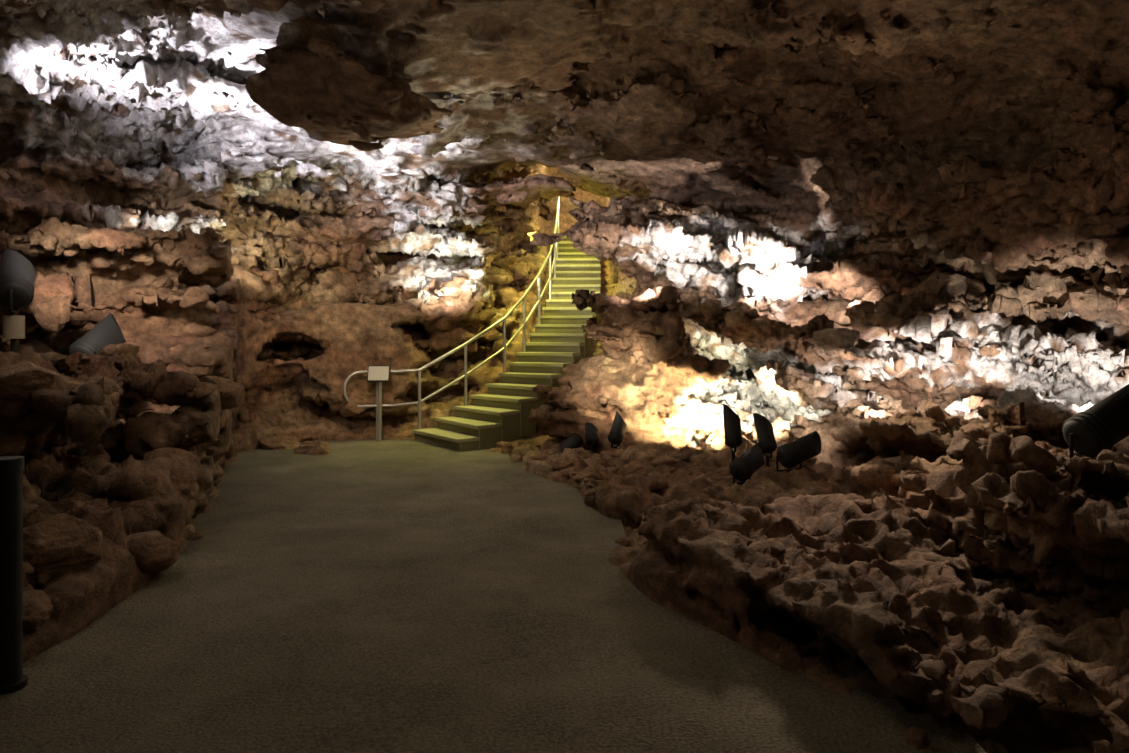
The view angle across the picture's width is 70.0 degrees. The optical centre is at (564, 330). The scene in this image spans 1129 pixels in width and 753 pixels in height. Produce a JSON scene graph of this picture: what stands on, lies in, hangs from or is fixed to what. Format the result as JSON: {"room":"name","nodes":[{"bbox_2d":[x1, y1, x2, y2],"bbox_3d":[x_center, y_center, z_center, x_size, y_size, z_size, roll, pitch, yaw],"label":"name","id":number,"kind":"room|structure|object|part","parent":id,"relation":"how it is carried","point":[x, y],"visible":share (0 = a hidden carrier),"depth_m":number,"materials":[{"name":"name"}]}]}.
{"room":"cave","nodes":[
{"label":"cave","id":0,"kind":"room"},
{"bbox_2d":[0,128,347,501],"bbox_3d":[-5.497,-0.260,6.508,4.814,4.247,11.137,0,0,0],"label":"wall","id":1,"kind":"structure","parent":0,"point":[146,272],"depth_m":7.85,"materials":[{"name":"brown stone"}]},
{"bbox_2d":[0,249,35,352],"bbox_3d":[-4.144,-0.202,6.088,0.257,0.846,0.498,0,0,-27],"label":"spotlight fixture","id":2,"kind":"object","parent":1,"relation":"on","point":[17,273],"visible":0.85,"depth_m":5.97,"materials":[{"name":"grey plastic"}]},
{"bbox_3d":[-4.100,0.029,6.000,0.040,0.345,0.040,0,0,0],"label":"stem","id":3,"kind":"part","parent":2,"relation":"part of","materials":[{"name":"metal"}]},
{"bbox_2d":[0,249,35,307],"bbox_3d":[-4.153,-0.407,6.107,0.257,0.257,0.520,0,42,-27],"label":"hood","id":4,"kind":"object","parent":2,"relation":"attached to","point":[17,273],"depth_m":5.99,"materials":[{"name":"grey metal"}]},
{"bbox_2d":[0,361,65,405],"bbox_3d":[-3.348,0.370,5.002,0.420,0.374,0.612,0,0,-23],"label":"boulder","id":5,"kind":"object","parent":1,"relation":"on","point":[18,380],"visible":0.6,"depth_m":4.80,"materials":[{"name":"brown stone"}]},
{"bbox_2d":[68,313,125,354],"bbox_3d":[-3.913,0.280,6.823,0.279,0.877,0.579,0,0,17],"label":"spotlight fixture","id":6,"kind":"object","parent":1,"relation":"on","point":[107,331],"visible":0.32,"depth_m":6.72,"materials":[{"name":"grey metal"}]},
{"bbox_2d":[218,376,244,409],"bbox_3d":[-3.111,0.568,7.206,0.454,0.328,0.489,0,0,0],"label":"boulder","id":7,"kind":"object","parent":1,"relation":"on","point":[232,393],"visible":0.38,"depth_m":7.16,"materials":[{"name":"brown stone"}]},
{"bbox_2d":[0,438,986,752],"bbox_3d":[-1.127,1.600,4.989,5.253,0.025,14.734,0,0,-8],"label":"floor","id":8,"kind":"structure","parent":0,"point":[370,595],"depth_m":4.07,"materials":[{"name":"concrete"}]},
{"bbox_2d":[0,456,27,694],"bbox_3d":[-2.500,1.085,3.620,0.150,1.030,0.150,0,0,0],"label":"bollard","id":9,"kind":"object","parent":8,"relation":"on","point":[12,678],"visible":1,"depth_m":3.58,"materials":[{"name":"black metal"}]},
{"bbox_2d":[258,435,299,449],"bbox_3d":[-3.862,1.566,11.043,0.468,0.307,0.572,0,0,29],"label":"boulder","id":10,"kind":"object","parent":8,"relation":"on","point":[280,442],"visible":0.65,"depth_m":10.88,"materials":[{"name":"brown stone"}]},
{"bbox_2d":[293,441,330,454],"bbox_3d":[-3.313,1.580,10.586,0.577,0.294,0.378,0,0,25],"label":"boulder","id":11,"kind":"object","parent":8,"relation":"on","point":[307,447],"visible":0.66,"depth_m":10.47,"materials":[{"name":"brown stone"}]},
{"bbox_2d":[367,365,390,440],"bbox_3d":[-2.700,1.050,11.729,0.334,1.101,0.161,0,0,0],"label":"information sign","id":12,"kind":"object","parent":8,"relation":"on","point":[375,373],"visible":1,"depth_m":11.72,"materials":[{"name":"metal"}]},
{"bbox_3d":[-2.700,0.615,11.700,0.290,0.210,0.020,0,-20,-3],"label":"panel","id":13,"kind":"part","parent":12,"relation":"part of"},
{"bbox_3d":[-2.700,0.620,11.720,0.330,0.250,0.040,0,-20,-3],"label":"frame","id":14,"kind":"part","parent":12,"relation":"part of","materials":[{"name":"grey metal"}]},
{"bbox_3d":[-2.700,1.125,11.780,0.060,0.950,0.060,0,0,0],"label":"post","id":15,"kind":"part","parent":12,"relation":"part of","materials":[{"name":"metal"}]},
{"bbox_2d":[411,236,600,450],"bbox_3d":[-0.294,-0.234,15.209,2.080,3.831,9.235,0,0,14],"label":"concrete staircase","id":16,"kind":"structure","parent":8,"relation":"on","point":[560,341],"depth_m":12.61,"materials":[{"name":"concrete"}]},
{"bbox_2d":[343,196,559,439],"bbox_3d":[-0.909,-0.777,14.805,1.688,4.793,7.617,0,0,24],"label":"handrail","id":17,"kind":"object","parent":16,"relation":"attached to","point":[556,226],"visible":0.8,"depth_m":12.46,"materials":[{"name":"metal"}]},
{"bbox_3d":[-2.750,1.110,11.850,0.048,1.020,0.048,0,0,0],"label":"post","id":18,"kind":"part","parent":17,"relation":"part of","materials":[{"name":"metal"}]},
{"bbox_3d":[-2.127,1.098,11.823,0.048,1.044,0.048,0,0,0],"label":"post","id":19,"kind":"part","parent":17,"relation":"part of","materials":[{"name":"metal"}]},
{"bbox_3d":[-0.848,-1.274,14.883,1.581,3.799,7.457,0,0,22],"label":"rail","id":20,"kind":"part","parent":17,"relation":"part of","materials":[{"name":"metal"}]},
{"bbox_3d":[-1.495,0.734,12.186,0.048,1.070,0.048,0,0,0],"label":"post","id":21,"kind":"part","parent":17,"relation":"part of","materials":[{"name":"metal"}]},
{"bbox_3d":[-0.946,0.334,12.702,0.048,1.070,0.048,0,0,0],"label":"post","id":22,"kind":"part","parent":17,"relation":"part of","materials":[{"name":"metal"}]},
{"bbox_3d":[-0.667,-0.043,13.322,0.048,1.070,0.048,0,0,0],"label":"post","id":23,"kind":"part","parent":17,"relation":"part of","materials":[{"name":"metal"}]},
{"bbox_3d":[-0.443,-0.468,14.162,0.048,1.070,0.048,0,0,0],"label":"post","id":24,"kind":"part","parent":17,"relation":"part of","materials":[{"name":"metal"}]},
{"bbox_3d":[-0.268,-0.939,15.106,0.048,1.070,0.048,0,0,0],"label":"post","id":25,"kind":"part","parent":17,"relation":"part of","materials":[{"name":"metal"}]},
{"bbox_3d":[-0.194,-1.411,16.063,0.048,1.070,0.048,0,0,0],"label":"post","id":26,"kind":"part","parent":17,"relation":"part of","materials":[{"name":"metal"}]},
{"bbox_3d":[-0.160,-1.929,17.155,0.048,1.070,0.048,0,0,0],"label":"post","id":27,"kind":"part","parent":17,"relation":"part of","materials":[{"name":"metal"}]},
{"bbox_2d":[0,0,1128,269],"bbox_3d":[-1.157,-2.416,7.752,13.515,2.839,13.610,0,0,0],"label":"ceiling","id":28,"kind":"structure","parent":0,"point":[166,80],"depth_m":8.32,"materials":[{"name":"brown stone"}]},
{"bbox_2d":[23,29,1128,752],"bbox_3d":[-0.207,-1.225,10.233,12.468,6.546,18.843,0,0,-22],"label":"wall","id":29,"kind":"structure","parent":0,"point":[409,312],"depth_m":11.51,"materials":[{"name":"brown stone"}]},
{"bbox_2d":[339,391,368,416],"bbox_3d":[-3.093,1.078,11.974,0.478,0.405,0.646,0,0,-36],"label":"boulder","id":30,"kind":"object","parent":29,"relation":"attached to","point":[350,408],"visible":0.8,"depth_m":11.76,"materials":[{"name":"brown stone"}]},
{"bbox_2d":[631,332,656,350],"bbox_3d":[0.984,0.136,9.899,0.263,0.235,0.408,0,0,37],"label":"boulder","id":31,"kind":"object","parent":29,"relation":"on","point":[636,337],"visible":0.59,"depth_m":9.78,"materials":[{"name":"brown stone"}]},
{"bbox_2d":[23,414,1128,752],"bbox_3d":[0.479,1.625,6.002,11.457,1.197,10.145,0,0,0],"label":"rocky ground","id":32,"kind":"structure","parent":0,"point":[997,638],"depth_m":4.36,"materials":[{"name":"brown stone"}]},
{"bbox_2d":[23,590,52,632],"bbox_3d":[-2.687,1.401,3.988,0.286,0.184,0.313,0,0,32],"label":"boulder","id":33,"kind":"object","parent":32,"relation":"on","point":[37,607],"visible":0.65,"depth_m":3.96,"materials":[{"name":"brown stone"}]},
{"bbox_2d":[23,286,1064,748],"bbox_3d":[-0.022,0.625,7.340,10.258,2.111,9.379,0,0,0],"label":"rubble","id":34,"kind":"object","parent":32,"relation":"on","point":[195,297],"visible":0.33,"depth_m":7.48,"materials":[{"name":"brown stone"}]},
{"bbox_2d":[23,513,102,577],"bbox_3d":[-2.851,1.195,4.517,0.476,0.336,0.327,0,0,-42],"label":"boulder","id":35,"kind":"object","parent":34,"relation":"on","point":[59,542],"visible":0.76,"depth_m":4.44,"materials":[{"name":"brown stone"}]},
{"bbox_2d":[127,530,179,572],"bbox_3d":[-2.717,1.427,5.205,0.410,0.283,0.469,0,0,0],"label":"boulder","id":36,"kind":"object","parent":34,"relation":"on","point":[152,551],"visible":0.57,"depth_m":5.09,"materials":[{"name":"brown stone"}]},
{"bbox_2d":[143,447,199,494],"bbox_3d":[-2.970,1.084,6.128,0.423,0.397,0.574,0,0,0],"label":"boulder","id":37,"kind":"object","parent":34,"relation":"on","point":[183,470],"visible":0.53,"depth_m":6.04,"materials":[{"name":"brown stone"}]},
{"bbox_2d":[560,433,582,452],"bbox_3d":[0.059,1.408,9.679,0.183,0.352,0.419,0,0,45],"label":"spotlight fixture","id":38,"kind":"object","parent":32,"relation":"on","point":[574,440],"visible":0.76,"depth_m":9.64,"materials":[{"name":"black metal"}]},
{"bbox_2d":[585,422,598,452],"bbox_3d":[0.340,1.372,9.956,0.172,0.475,0.319,0,0,0],"label":"spotlight fixture","id":39,"kind":"object","parent":32,"relation":"on","point":[591,431],"visible":0.88,"depth_m":9.88,"materials":[{"name":"black metal"}]},
{"bbox_2d":[608,411,626,448],"bbox_3d":[0.656,1.210,9.807,0.183,0.466,0.354,0,0,32],"label":"spotlight fixture","id":40,"kind":"object","parent":32,"relation":"on","point":[616,434],"visible":0.98,"depth_m":9.73,"materials":[{"name":"black metal"}]},
{"bbox_2d":[663,457,683,466],"bbox_3d":[1.125,1.398,8.407,0.255,0.159,0.204,0,0,0],"label":"boulder","id":41,"kind":"object","parent":32,"relation":"on","point":[673,462],"visible":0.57,"depth_m":8.34,"materials":[{"name":"brown stone"}]},
{"bbox_2d":[723,404,742,461],"bbox_3d":[1.800,1.160,8.628,0.193,0.752,0.287,0,0,0],"label":"spotlight fixture","id":42,"kind":"object","parent":32,"relation":"on","point":[732,421],"visible":0.9,"depth_m":8.57,"materials":[{"name":"black metal"}]},
{"bbox_3d":[1.800,1.391,8.600,0.040,0.249,0.040,0,0,0],"label":"stem","id":43,"kind":"part","parent":42,"relation":"part of","materials":[{"name":"black metal"}]},
{"bbox_2d":[729,442,764,484],"bbox_3d":[1.755,1.264,7.585,0.524,0.400,0.215,0,0,-39],"label":"spotlight fixture","id":44,"kind":"object","parent":32,"relation":"on","point":[742,467],"visible":0.89,"depth_m":7.46,"materials":[{"name":"black metal"}]},
{"bbox_2d":[753,413,776,466],"bbox_3d":[2.134,1.227,8.552,0.193,0.701,0.336,0,0,-7],"label":"spotlight fixture","id":45,"kind":"object","parent":32,"relation":"on","point":[766,440],"visible":0.81,"depth_m":8.48,"materials":[{"name":"black metal"}]},
{"bbox_3d":[2.140,1.437,8.500,0.040,0.241,0.040,0,0,0],"label":"stem","id":46,"kind":"part","parent":45,"relation":"part of","materials":[{"name":"black metal"}]},
{"bbox_2d":[776,431,821,472],"bbox_3d":[2.336,1.238,7.934,0.557,0.488,0.236,0,0,-14],"label":"spotlight fixture","id":47,"kind":"object","parent":32,"relation":"on","point":[789,455],"visible":0.85,"depth_m":7.85,"materials":[{"name":"black metal"}]},
{"bbox_2d":[885,456,902,472],"bbox_3d":[3.393,1.501,8.432,0.528,0.384,0.475,0,0,32],"label":"boulder","id":48,"kind":"object","parent":32,"relation":"on","point":[896,461],"visible":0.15,"depth_m":8.30,"materials":[{"name":"brown stone"}]},
{"bbox_2d":[724,27,1128,652],"bbox_3d":[5.287,-0.079,6.008,6.323,4.532,10.194,0,0,0],"label":"wall","id":49,"kind":"structure","parent":0,"point":[1055,298],"depth_m":8.47,"materials":[{"name":"brown stone"}]},
{"bbox_2d":[811,328,860,350],"bbox_3d":[2.868,0.089,8.607,0.554,0.245,0.405,0,0,38],"label":"boulder","id":50,"kind":"object","parent":49,"relation":"attached to","point":[829,339],"visible":1,"depth_m":8.47,"materials":[{"name":"brown stone"}]},
{"bbox_2d":[1062,384,1128,459],"bbox_3d":[3.263,0.605,4.790,0.635,0.586,0.258,0,0,-14],"label":"spotlight fixture","id":51,"kind":"object","parent":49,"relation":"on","point":[1105,423],"visible":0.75,"depth_m":4.68,"materials":[{"name":"black metal"}]}
]}

